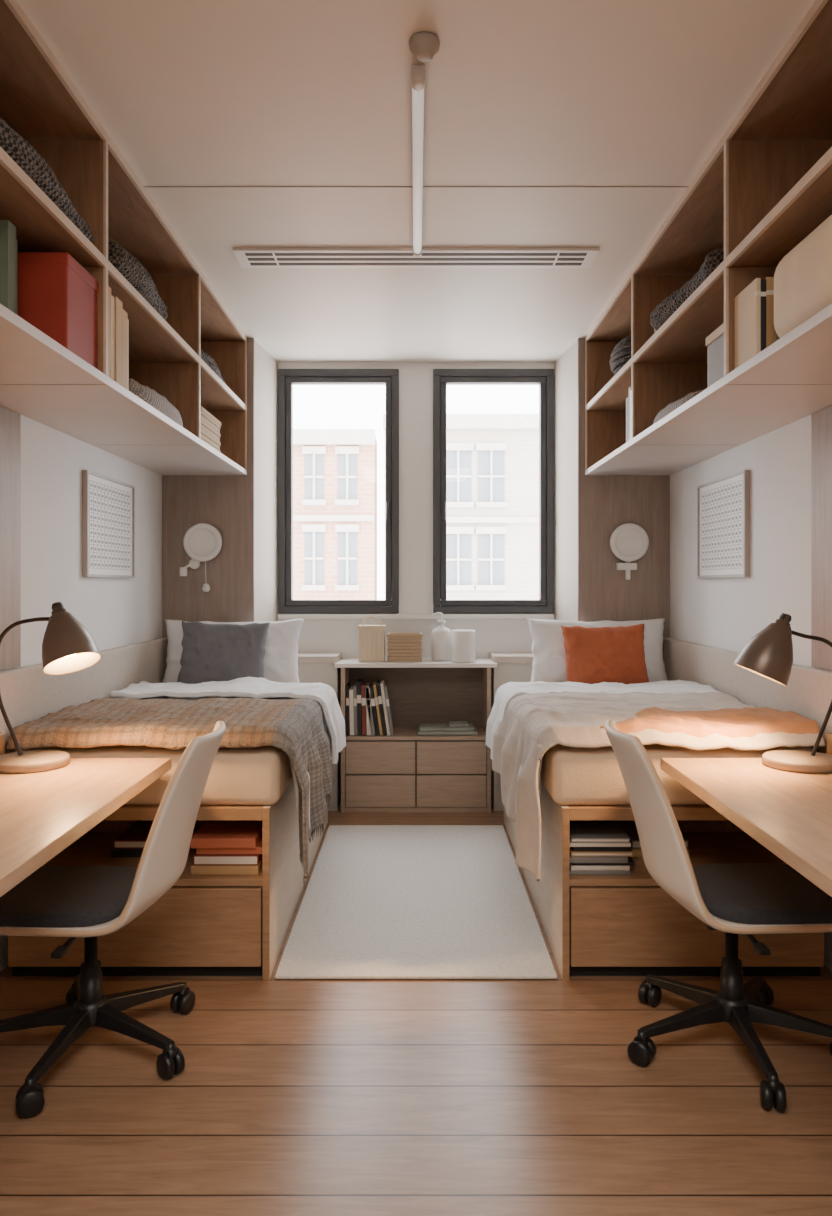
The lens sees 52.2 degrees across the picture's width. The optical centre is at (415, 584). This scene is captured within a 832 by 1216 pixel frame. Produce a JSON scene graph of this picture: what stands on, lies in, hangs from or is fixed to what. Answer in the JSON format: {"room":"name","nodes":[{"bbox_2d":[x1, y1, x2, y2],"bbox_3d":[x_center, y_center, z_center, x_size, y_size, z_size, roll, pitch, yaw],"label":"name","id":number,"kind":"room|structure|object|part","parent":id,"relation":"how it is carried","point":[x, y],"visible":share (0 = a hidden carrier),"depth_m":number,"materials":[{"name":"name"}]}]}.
{"room":"dorm room","nodes":[
{"label":"dorm room","id":0,"kind":"room"},
{"bbox_2d":[0,406,161,971],"bbox_3d":[-1.500,-0.030,2.065,0.100,2.760,7.130,0,0,0],"label":"wall","id":1,"kind":"structure","parent":0,"point":[116,612],"depth_m":3.59,"materials":[{"name":"paint"}]},
{"bbox_2d":[0,406,20,670],"bbox_3d":[-1.446,-0.162,0.850,0.008,0.920,4.500,0,0,0],"label":"wall panel","id":2,"kind":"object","parent":1,"relation":"attached to","point":[10,421],"depth_m":3.02,"materials":[{"name":"beige laminate"}]},
{"bbox_2d":[0,638,167,743],"bbox_3d":[-1.429,0.425,2.923,0.039,0.250,3.846,0,0,0],"label":"upholstered wall panel","id":3,"kind":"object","parent":1,"relation":"attached to","point":[28,694],"depth_m":3.53,"materials":[{"name":"fabric"}]},
{"bbox_2d":[82,470,134,577],"bbox_3d":[-1.438,-0.268,4.000,0.023,0.465,0.620,0,0,0],"label":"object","id":4,"kind":"object","parent":1,"relation":"attached to","point":[108,504],"visible":1,"depth_m":3.94,"materials":[{"name":"white paper"}]},
{"bbox_2d":[0,0,246,474],"bbox_3d":[-1.206,-1.017,2.623,0.486,0.786,4.446,0,0,0],"label":"wall shelf","id":5,"kind":"object","parent":1,"relation":"attached to","point":[42,381],"depth_m":2.93,"materials":[{"name":"brown wood"}]},
{"bbox_2d":[0,220,17,314],"bbox_3d":[-1.183,-0.804,2.263,0.235,0.300,0.085,0,0,0],"label":"binder","id":6,"kind":"object","parent":5,"relation":"on","point":[8,242],"visible":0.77,"depth_m":2.22,"materials":[{"name":"paper"}]},
{"bbox_2d":[0,117,93,243],"bbox_3d":[-1.017,-1.065,2.276,0.141,0.091,0.696,0,0,-2],"label":"knitted blanket","id":7,"kind":"object","parent":5,"relation":"on","point":[25,156],"visible":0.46,"depth_m":2.15,"materials":[{"name":"grey fabric"}]},
{"bbox_2d":[18,252,98,368],"bbox_3d":[-1.113,-0.797,2.516,0.261,0.286,0.236,0,0,0],"label":"storage box","id":8,"kind":"object","parent":5,"relation":"on","point":[57,295],"visible":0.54,"depth_m":2.40,"materials":[{"name":"red cardboard"}]},
{"bbox_2d":[108,286,128,389],"bbox_3d":[-1.097,-0.804,2.803,0.235,0.300,0.255,0,0,0],"label":"books","id":9,"kind":"object","parent":5,"relation":"on","point":[118,322],"visible":0.3,"depth_m":2.80,"materials":[{"name":"paper"}]},
{"bbox_2d":[108,239,167,319],"bbox_3d":[-1.026,-1.079,3.066,0.173,0.117,0.632,0,0,-3],"label":"knitted blanket","id":10,"kind":"object","parent":5,"relation":"on","point":[133,271],"visible":0.45,"depth_m":2.90,"materials":[{"name":"grey fabric"}]},
{"bbox_2d":[129,378,182,426],"bbox_3d":[-1.100,-0.710,3.360,0.260,0.110,0.650,0,0,0],"label":"scarf","id":11,"kind":"object","parent":5,"relation":"on","point":[159,402],"visible":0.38,"depth_m":3.21,"materials":[{"name":"grey fabric"}]},
{"bbox_2d":[201,406,220,452],"bbox_3d":[-1.140,-0.743,4.150,0.288,0.178,0.408,0,0,0],"label":"wicker basket","id":12,"kind":"object","parent":5,"relation":"on","point":[210,426],"visible":0.3,"depth_m":4.14,"materials":[{"name":"beige wicker"}]},
{"bbox_2d":[201,349,225,383],"bbox_3d":[-1.027,-1.058,4.181,0.124,0.078,0.678,0,0,-2],"label":"knitted blanket","id":13,"kind":"object","parent":5,"relation":"on","point":[205,357],"visible":0.23,"depth_m":4.03,"materials":[{"name":"grey fabric"}]},
{"bbox_2d":[162,338,254,637],"bbox_3d":[-1.187,-0.029,4.859,0.523,2.758,0.021,0,0,0],"label":"wall panel","id":14,"kind":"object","parent":1,"relation":"attached to","point":[226,503],"depth_m":4.85,"materials":[{"name":"brown laminate"}]},
{"bbox_2d":[179,523,221,591],"bbox_3d":[-1.218,-0.154,4.814,0.245,0.388,0.068,0,0,0],"label":"wall lamp","id":15,"kind":"object","parent":14,"relation":"attached to","point":[202,542],"depth_m":4.80,"materials":[{"name":"white plastic"}]},
{"bbox_2d":[255,341,277,621],"bbox_3d":[-1.163,-0.030,5.124,0.574,2.760,0.508,0,0,0],"label":"wall","id":16,"kind":"structure","parent":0,"point":[266,367],"depth_m":5.14,"materials":[{"name":"white paint"}]},
{"bbox_2d":[17,0,814,361],"bbox_3d":[0.000,-1.460,2.065,3.100,0.100,7.130,0,0,0],"label":"ceiling","id":17,"kind":"structure","parent":0,"point":[188,92],"depth_m":2.65,"materials":[{"name":"paint"}]},
{"bbox_2d":[144,186,687,187],"bbox_3d":[0.000,-1.409,3.008,2.900,0.002,0.006,0,0,0],"label":"trim","id":18,"kind":"structure","parent":17,"relation":"attached to","point":[144,186],"depth_m":3.01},
{"bbox_2d":[233,248,598,267],"bbox_3d":[0.000,-1.400,3.648,1.530,0.017,0.195,0,0,0],"label":"ceiling vent","id":19,"kind":"object","parent":17,"relation":"attached to","point":[247,257],"depth_m":3.62,"materials":[{"name":"white metal"}]},
{"bbox_2d":[411,65,424,257],"bbox_3d":[0.006,-1.380,2.890,0.038,0.058,1.240,0,0,0],"label":"tube light","id":20,"kind":"object","parent":17,"relation":"attached to","point":[418,71],"visible":1,"depth_m":2.66,"materials":[{"name":"white plastic"}]},
{"bbox_2d":[409,32,439,61],"bbox_3d":[0.022,-1.386,2.200,0.080,0.046,0.080,0,0,0],"label":"smoke detector","id":21,"kind":"object","parent":17,"relation":"attached to","point":[424,45],"visible":1,"depth_m":2.18,"materials":[{"name":"white plastic"}]},
{"bbox_2d":[0,802,831,1215],"bbox_3d":[0.000,1.400,2.065,3.100,0.100,7.130,0,0,0],"label":"floor","id":22,"kind":"structure","parent":0,"point":[290,1097],"depth_m":2.21,"materials":[{"name":"brown wood"}]},
{"bbox_2d":[0,733,170,896],"bbox_3d":[-1.138,0.925,1.889,0.622,0.850,1.978,0,0,0],"label":"desk","id":23,"kind":"object","parent":22,"relation":"on","point":[42,814],"visible":0.86,"depth_m":2.30,"materials":[{"name":"brown wood"}]},
{"bbox_2d":[0,602,101,773],"bbox_3d":[-1.185,0.320,2.738,0.357,0.530,0.251,0,0,0],"label":"desk lamp","id":24,"kind":"object","parent":23,"relation":"on","point":[67,646],"depth_m":2.70,"materials":[{"name":"brown metal"}]},
{"bbox_2d":[0,721,225,1117],"bbox_3d":[-0.920,0.883,2.451,0.713,0.932,0.628,0,0,0],"label":"office chair","id":25,"kind":"object","parent":22,"relation":"on","point":[89,902],"visible":1,"depth_m":2.36,"materials":[{"name":"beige plastic"}]},
{"bbox_3d":[-0.945,0.973,2.325,0.030,0.020,0.190,0,0,0],"label":"lever","id":26,"kind":"part","parent":25,"relation":"part of","materials":[{"name":"black plastic"}]},
{"bbox_2d":[8,677,345,979],"bbox_3d":[-0.876,0.906,3.870,1.049,0.888,1.939,0,0,0],"label":"bed","id":27,"kind":"object","parent":22,"relation":"on","point":[203,925],"visible":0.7,"depth_m":2.91,"materials":[{"name":"brown wood"}]},
{"bbox_2d":[111,820,153,856],"bbox_3d":[-1.028,0.977,3.296,0.200,0.060,0.309,0,0,0],"label":"stacked books","id":28,"kind":"object","parent":27,"relation":"on","point":[131,843],"visible":0.43,"depth_m":3.15,"materials":[{"name":"paper"}]},
{"bbox_3d":[-0.963,1.171,3.204,0.865,0.267,0.602,0,0,0],"label":"drawer","id":29,"kind":"part","parent":27,"relation":"part of","materials":[{"name":"brown wood"}]},
{"bbox_3d":[-0.935,0.664,3.875,0.930,0.193,1.930,0,0,0],"label":"mattress","id":30,"kind":"part","parent":27,"relation":"part of","materials":[{"name":"beige fabric"}]},
{"bbox_2d":[7,697,331,886],"bbox_3d":[-0.870,0.756,3.348,1.038,0.562,0.949,0,0,0],"label":"plaid blanket","id":31,"kind":"object","parent":27,"relation":"on","point":[294,726],"visible":1,"depth_m":3.06,"materials":[{"name":"fabric"}]},
{"bbox_2d":[177,621,269,683],"bbox_3d":[-1.020,0.375,4.493,0.473,0.370,0.210,0,0,2],"label":"throw cushion","id":32,"kind":"object","parent":27,"relation":"on","point":[210,652],"visible":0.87,"depth_m":4.43,"materials":[{"name":"grey fabric"}]},
{"bbox_2d":[191,820,261,874],"bbox_3d":[-0.657,0.944,3.106,0.251,0.126,0.309,0,0,0],"label":"stacked books","id":33,"kind":"object","parent":27,"relation":"on","point":[223,847],"visible":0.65,"depth_m":2.96,"materials":[{"name":"paper"}]},
{"bbox_2d":[162,619,303,682],"bbox_3d":[-1.020,0.384,4.723,0.785,0.390,0.237,0,0,-4],"label":"pillow","id":34,"kind":"object","parent":27,"relation":"on","point":[281,645],"visible":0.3,"depth_m":4.67,"materials":[{"name":"white fabric"}]},
{"bbox_3d":[-0.512,1.056,3.873,0.025,0.588,1.935,0,0,0],"label":"panel","id":35,"kind":"part","parent":27,"relation":"part of","materials":[{"name":"brown wood"}]},
{"bbox_2d":[275,825,556,978],"bbox_3d":[0.000,1.343,3.820,0.968,0.012,1.830,0,0,0],"label":"rug","id":36,"kind":"object","parent":22,"relation":"on","point":[379,901],"visible":1,"depth_m":3.47,"materials":[{"name":"carpet"}]},
{"bbox_2d":[335,658,496,812],"bbox_3d":[0.000,0.906,5.193,0.956,0.888,0.366,0,0,0],"label":"cabinet","id":37,"kind":"object","parent":22,"relation":"on","point":[387,767],"visible":0.95,"depth_m":5.03,"materials":[{"name":"brown wood"}]},
{"bbox_2d":[358,616,385,661],"bbox_3d":[-0.268,0.325,5.160,0.165,0.271,0.130,0,0,0],"label":"box","id":38,"kind":"object","parent":37,"relation":"on","point":[371,637],"visible":1,"depth_m":5.10,"materials":[{"name":"beige wood"}]},
{"bbox_2d":[387,633,422,661],"bbox_3d":[-0.069,0.377,5.165,0.215,0.168,0.158,0,0,0],"label":"wicker basket","id":39,"kind":"object","parent":37,"relation":"on","point":[402,647],"visible":1,"depth_m":5.09,"materials":[{"name":"beige wicker"}]},
{"bbox_3d":[0.000,1.121,5.205,0.830,0.393,0.290,0,0,0],"label":"drawer","id":40,"kind":"part","parent":37,"relation":"part of","materials":[{"name":"brown wood"}]},
{"bbox_3d":[0.000,0.693,5.367,0.840,0.410,0.014,0,0,0],"label":"panel","id":41,"kind":"part","parent":37,"relation":"part of","materials":[{"name":"brown wood"}]},
{"bbox_2d":[432,612,451,660],"bbox_3d":[0.164,0.312,5.206,0.141,0.297,0.120,0,0,-36],"label":"soap dispenser","id":42,"kind":"object","parent":37,"relation":"on","point":[441,635],"visible":0.94,"depth_m":5.15,"materials":[{"name":"white plastic"}]},
{"bbox_2d":[418,721,477,734],"bbox_3d":[0.190,0.866,5.165,0.360,0.062,0.210,0,0,0],"label":"folded towel","id":43,"kind":"object","parent":37,"relation":"on","point":[453,727],"visible":1,"depth_m":5.07,"materials":[{"name":"fabric"}]},
{"bbox_2d":[452,630,474,662],"bbox_3d":[0.285,0.365,5.100,0.140,0.190,0.140,0,0,0],"label":"ceramic canister","id":44,"kind":"object","parent":37,"relation":"on","point":[463,641],"visible":1,"depth_m":5.04,"materials":[{"name":"white ceramic"}]},
{"bbox_2d":[486,680,823,979],"bbox_3d":[0.873,0.909,3.870,1.053,0.883,1.939,0,0,0],"label":"bed","id":45,"kind":"object","parent":22,"relation":"on","point":[593,925],"visible":0.51,"depth_m":2.91,"materials":[{"name":"brown wood"}]},
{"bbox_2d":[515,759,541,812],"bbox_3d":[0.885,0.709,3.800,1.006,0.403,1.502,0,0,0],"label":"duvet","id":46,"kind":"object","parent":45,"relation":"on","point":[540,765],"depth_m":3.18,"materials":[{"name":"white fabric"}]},
{"bbox_3d":[0.512,1.056,3.873,0.025,0.588,1.935,0,0,0],"label":"panel","id":47,"kind":"part","parent":45,"relation":"part of","materials":[{"name":"brown wood"}]},
{"bbox_2d":[527,618,667,682],"bbox_3d":[1.010,0.380,4.720,0.781,0.388,0.232,0,0,1],"label":"pillow","id":48,"kind":"object","parent":45,"relation":"on","point":[548,650],"visible":0.45,"depth_m":4.68,"materials":[{"name":"white fabric"}]},
{"bbox_2d":[570,820,633,874],"bbox_3d":[0.647,0.944,3.106,0.231,0.126,0.309,0,0,0],"label":"magazines","id":49,"kind":"object","parent":45,"relation":"on","point":[597,847],"visible":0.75,"depth_m":2.96,"materials":[{"name":"paper"}]},
{"bbox_2d":[561,624,648,683],"bbox_3d":[1.000,0.382,4.491,0.449,0.351,0.211,0,0,-3],"label":"throw cushion","id":50,"kind":"object","parent":45,"relation":"on","point":[594,655],"visible":0.89,"depth_m":4.43,"materials":[{"name":"orange fabric"}]},
{"bbox_2d":[615,820,689,856],"bbox_3d":[0.902,0.977,3.296,0.220,0.060,0.309,0,0,0],"label":"stacked books","id":51,"kind":"object","parent":45,"relation":"on","point":[629,827],"visible":0.25,"depth_m":3.20,"materials":[{"name":"paper"}]},
{"bbox_2d":[492,692,824,880],"bbox_3d":[0.866,0.739,3.410,1.045,0.533,1.074,0,0,0],"label":"blanket","id":52,"kind":"object","parent":45,"relation":"on","point":[532,724],"visible":0.82,"depth_m":3.15,"materials":[{"name":"white fabric"}]},
{"bbox_2d":[600,707,818,737],"bbox_3d":[1.000,0.508,3.100,0.762,0.095,0.427,0,0,0],"label":"throw","id":53,"kind":"object","parent":52,"relation":"on","point":[746,721],"visible":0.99,"depth_m":2.97,"materials":[{"name":"fabric"}]},
{"bbox_3d":[0.935,0.664,3.875,0.930,0.193,1.930,0,0,0],"label":"mattress","id":54,"kind":"part","parent":45,"relation":"part of","materials":[{"name":"beige fabric"}]},
{"bbox_3d":[0.963,1.171,3.204,0.865,0.267,0.602,0,0,0],"label":"drawer","id":55,"kind":"part","parent":45,"relation":"part of","materials":[{"name":"brown wood"}]},
{"bbox_2d":[605,720,831,1111],"bbox_3d":[0.914,0.883,2.463,0.716,0.932,0.634,0,0,0],"label":"office chair","id":56,"kind":"object","parent":22,"relation":"on","point":[733,899],"visible":0.95,"depth_m":2.40,"materials":[{"name":"cream plastic"},{"name":"dark grey fabric"},{"name":"black plastic"}]},
{"bbox_3d":[0.925,0.973,2.345,0.030,0.020,0.190,0,0,0],"label":"lever","id":57,"kind":"part","parent":56,"relation":"part of","materials":[{"name":"black plastic"}]},
{"bbox_2d":[661,733,831,896],"bbox_3d":[1.138,0.925,1.889,0.622,0.850,1.978,0,0,0],"label":"desk","id":58,"kind":"object","parent":22,"relation":"on","point":[789,814],"visible":0.85,"depth_m":2.30,"materials":[{"name":"brown wood"}]},
{"bbox_2d":[733,613,831,773],"bbox_3d":[1.206,0.337,2.745,0.352,0.495,0.236,0,0,0],"label":"desk lamp","id":59,"kind":"object","parent":58,"relation":"on","point":[769,654],"depth_m":2.70,"materials":[{"name":"brown metal"}]},
{"bbox_2d":[278,362,553,657],"bbox_3d":[0.000,-0.030,5.505,2.900,2.760,0.250,0,0,0],"label":"wall","id":60,"kind":"structure","parent":0,"point":[415,378],"depth_m":5.38,"materials":[{"name":"white paint"}]},
{"bbox_2d":[298,652,341,810],"bbox_3d":[-0.698,0.887,5.219,0.455,0.925,0.318,0,0,0],"label":"trim","id":61,"kind":"structure","parent":60,"relation":"attached to","point":[313,667],"depth_m":5.08,"materials":[{"name":"beige wood"}]},
{"bbox_2d":[278,369,398,612],"bbox_3d":[-0.490,-0.593,5.402,0.762,1.543,0.115,0,0,0],"label":"window","id":62,"kind":"structure","parent":60,"relation":"in","point":[282,373],"depth_m":5.36,"materials":[{"name":"black metal"}]},
{"bbox_3d":[-0.490,-0.593,5.407,0.670,1.451,0.065,0,0,0],"label":"sash","id":63,"kind":"part","parent":62,"relation":"part of","materials":[{"name":"clear glass"}]},
{"bbox_3d":[-0.176,-0.470,5.360,0.024,0.120,0.030,0,0,0],"label":"handle","id":64,"kind":"part","parent":62,"relation":"part of","materials":[{"name":"silver metal"}]},
{"bbox_2d":[278,614,553,618],"bbox_3d":[0.000,0.200,5.359,1.740,0.030,0.039,0,0,0],"label":"sill","id":65,"kind":"structure","parent":60,"relation":"attached to","point":[280,616],"depth_m":5.34,"materials":[{"name":"white paint"}]},
{"bbox_2d":[433,369,553,612],"bbox_3d":[0.490,-0.593,5.402,0.762,1.543,0.115,0,0,0],"label":"window","id":66,"kind":"structure","parent":60,"relation":"in","point":[437,373],"depth_m":5.36,"materials":[{"name":"black metal"}]},
{"bbox_3d":[0.176,-0.470,5.360,0.024,0.120,0.030,0,0,0],"label":"handle","id":67,"kind":"part","parent":66,"relation":"part of","materials":[{"name":"silver metal"}]},
{"bbox_3d":[0.490,-0.593,5.407,0.670,1.451,0.065,0,0,0],"label":"sash","id":68,"kind":"part","parent":66,"relation":"part of","materials":[{"name":"glass"}]},
{"bbox_2d":[489,652,533,810],"bbox_3d":[0.695,0.887,5.219,0.460,0.925,0.318,0,0,0],"label":"trim","id":69,"kind":"structure","parent":60,"relation":"attached to","point":[511,666],"depth_m":5.08,"materials":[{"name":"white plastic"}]},
{"bbox_2d":[554,341,576,620],"bbox_3d":[1.163,-0.030,5.124,0.574,2.760,0.508,0,0,0],"label":"wall pillar","id":70,"kind":"structure","parent":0,"point":[565,367],"depth_m":5.14,"materials":[{"name":"white paint"}]},
{"bbox_2d":[670,406,831,971],"bbox_3d":[1.500,-0.030,2.065,0.100,2.760,7.130,0,0,0],"label":"wall","id":71,"kind":"structure","parent":0,"point":[723,613],"depth_m":3.61,"materials":[{"name":"paint"}]},
{"bbox_2d":[577,338,669,659],"bbox_3d":[1.187,-0.029,4.859,0.523,2.758,0.021,0,0,0],"label":"wall panel","id":72,"kind":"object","parent":71,"relation":"attached to","point":[605,503],"depth_m":4.85,"materials":[{"name":"brown laminate"}]},
{"bbox_2d":[610,523,648,579],"bbox_3d":[1.203,-0.189,4.814,0.216,0.318,0.068,0,0,0],"label":"wall lamp","id":73,"kind":"object","parent":72,"relation":"attached to","point":[629,542],"depth_m":4.80,"materials":[{"name":"white plastic"}]},
{"bbox_2d":[585,0,831,474],"bbox_3d":[1.206,-1.017,2.623,0.486,0.786,4.446,0,0,0],"label":"wall shelf","id":74,"kind":"object","parent":71,"relation":"attached to","point":[766,184],"depth_m":2.88,"materials":[{"name":"brown wood"}]},
{"bbox_2d":[609,335,630,375],"bbox_3d":[1.090,-1.122,4.220,0.246,0.212,0.377,0,0,0],"label":"knitted blanket","id":75,"kind":"object","parent":74,"relation":"on","point":[622,349],"visible":0.22,"depth_m":4.14,"materials":[{"name":"fabric"}]},
{"bbox_2d":[626,386,630,441],"bbox_3d":[1.085,-0.784,3.915,0.200,0.260,0.150,0,0,0],"label":"books","id":76,"kind":"object","parent":74,"relation":"on","point":[628,399],"visible":0.19,"depth_m":3.94,"materials":[{"name":"paper"}]},
{"bbox_2d":[653,390,702,423],"bbox_3d":[1.120,-0.698,3.400,0.260,0.086,0.600,0,0,0],"label":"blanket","id":77,"kind":"object","parent":74,"relation":"on","point":[670,407],"visible":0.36,"depth_m":3.29,"materials":[{"name":"grey fabric"}]},
{"bbox_2d":[650,249,723,330],"bbox_3d":[1.044,-1.079,3.151,0.174,0.117,0.661,0,0,-3],"label":"knitted blanket","id":78,"kind":"object","parent":74,"relation":"on","point":[670,304],"visible":0.3,"depth_m":3.13,"materials":[{"name":"dark knitted wool"}]},
{"bbox_2d":[706,323,723,387],"bbox_3d":[1.110,-0.752,2.820,0.230,0.196,0.210,0,0,0],"label":"lidded box","id":79,"kind":"object","parent":74,"relation":"on","point":[714,341],"visible":0.2,"depth_m":2.84,"materials":[{"name":"white cardboard"}]},
{"bbox_2d":[735,277,779,368],"bbox_3d":[1.069,-0.773,2.545,0.168,0.238,0.171,0,0,0],"label":"books","id":80,"kind":"object","parent":74,"relation":"on","point":[755,331],"visible":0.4,"depth_m":2.47,"materials":[{"name":"paper"}]},
{"bbox_2d":[774,215,831,337],"bbox_3d":[1.173,-0.787,2.200,0.375,0.266,0.400,0,0,0],"label":"storage box","id":81,"kind":"object","parent":74,"relation":"on","point":[803,277],"visible":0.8,"depth_m":2.17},
{"bbox_2d":[697,470,749,577],"bbox_3d":[1.438,-0.268,4.000,0.023,0.465,0.620,0,0,0],"label":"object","id":82,"kind":"object","parent":71,"relation":"attached to","point":[723,504],"visible":1,"depth_m":3.94,"materials":[{"name":"white paper"}]},
{"bbox_2d":[664,638,831,743],"bbox_3d":[1.429,0.425,2.923,0.039,0.250,3.846,0,0,0],"label":"trim","id":83,"kind":"structure","parent":71,"relation":"attached to","point":[807,693],"depth_m":3.60,"materials":[{"name":"fabric"}]},
{"bbox_2d":[811,406,831,670],"bbox_3d":[1.446,-0.162,0.850,0.008,0.920,4.500,0,0,0],"label":"trim","id":84,"kind":"structure","parent":71,"relation":"attached to","point":[821,421],"depth_m":3.02,"materials":[{"name":"beige laminate"}]},
{"label":"outside","id":85,"kind":"structure","parent":0,"visible":0},
{"bbox_2d":[293,429,376,599],"bbox_3d":[-2.125,2.405,14.425,2.910,9.890,1.150,0,0,0],"label":"brick building","id":86,"kind":"structure","parent":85,"point":[335,470],"depth_m":14.00,"materials":[{"name":"brick"}]},
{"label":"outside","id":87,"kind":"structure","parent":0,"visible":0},
{"bbox_2d":[383,414,538,599],"bbox_3d":[1.580,2.240,14.825,4.260,10.220,1.150,0,0,0],"label":"building","id":88,"kind":"structure","parent":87,"point":[492,460],"depth_m":14.38,"materials":[{"name":"stone"}]}
]}

